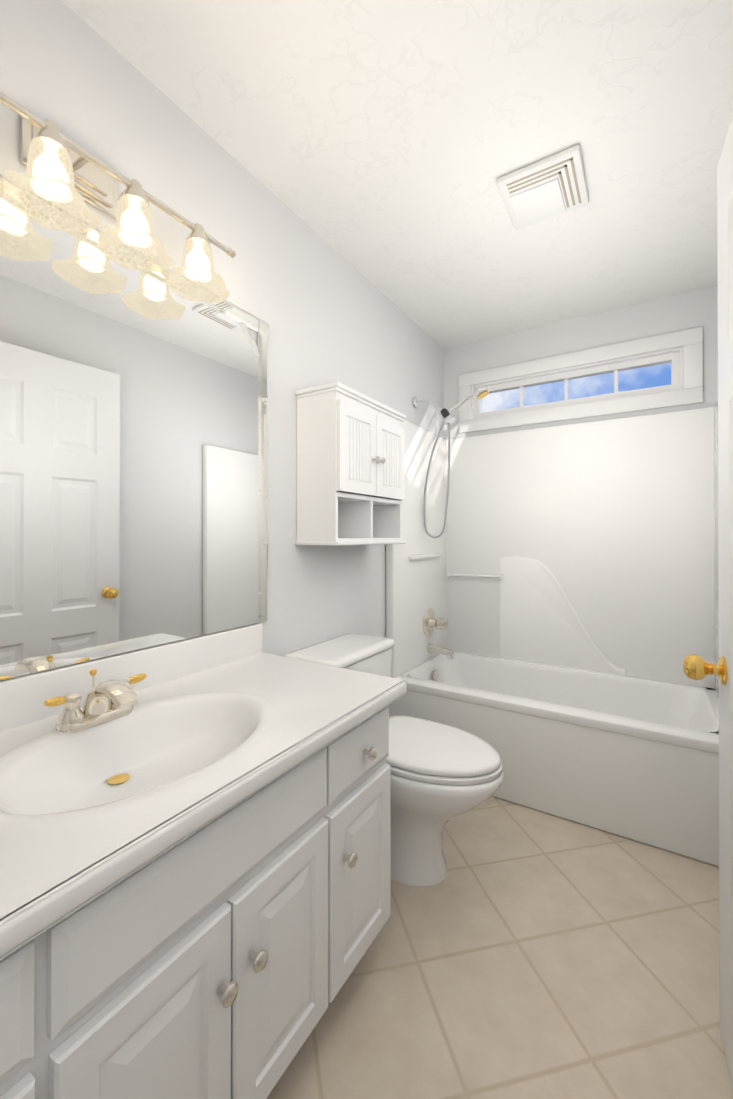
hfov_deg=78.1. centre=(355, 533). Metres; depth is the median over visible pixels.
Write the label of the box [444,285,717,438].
wall
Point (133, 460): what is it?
mirror
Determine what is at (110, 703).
faucet
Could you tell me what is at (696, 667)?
door knob
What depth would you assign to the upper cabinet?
1.72 m
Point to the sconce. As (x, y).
(56, 162)
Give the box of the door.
[717,115,732,1087]
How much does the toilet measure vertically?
0.735 m
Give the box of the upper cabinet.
[295,381,405,545]
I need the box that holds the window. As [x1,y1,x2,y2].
[459,327,702,433]
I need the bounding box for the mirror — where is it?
[0,174,268,679]
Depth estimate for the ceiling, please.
1.36 m
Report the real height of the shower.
1.970 m
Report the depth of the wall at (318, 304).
1.62 m
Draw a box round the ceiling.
[61,0,732,348]
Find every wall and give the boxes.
[0,0,443,680]
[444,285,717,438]
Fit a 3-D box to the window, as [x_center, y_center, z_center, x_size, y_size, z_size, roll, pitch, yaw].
[1.215,-0.839,2.617,1.256,0.376,0.093,0,0,33]
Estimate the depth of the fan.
1.57 m
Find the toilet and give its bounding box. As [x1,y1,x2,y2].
[284,633,503,885]
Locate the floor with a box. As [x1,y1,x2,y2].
[266,796,732,1098]
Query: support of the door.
in the wall
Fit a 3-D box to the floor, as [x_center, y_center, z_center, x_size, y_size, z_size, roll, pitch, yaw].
[0.320,1.201,1.243,1.650,0.060,3.410,0,0,33]
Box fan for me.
[496,145,588,228]
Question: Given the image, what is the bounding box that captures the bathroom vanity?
[0,623,406,1098]
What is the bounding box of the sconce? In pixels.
[0,91,235,302]
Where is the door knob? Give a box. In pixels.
[683,654,727,684]
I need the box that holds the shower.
[386,387,718,866]
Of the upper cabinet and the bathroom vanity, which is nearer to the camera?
the bathroom vanity
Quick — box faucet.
[44,669,146,732]

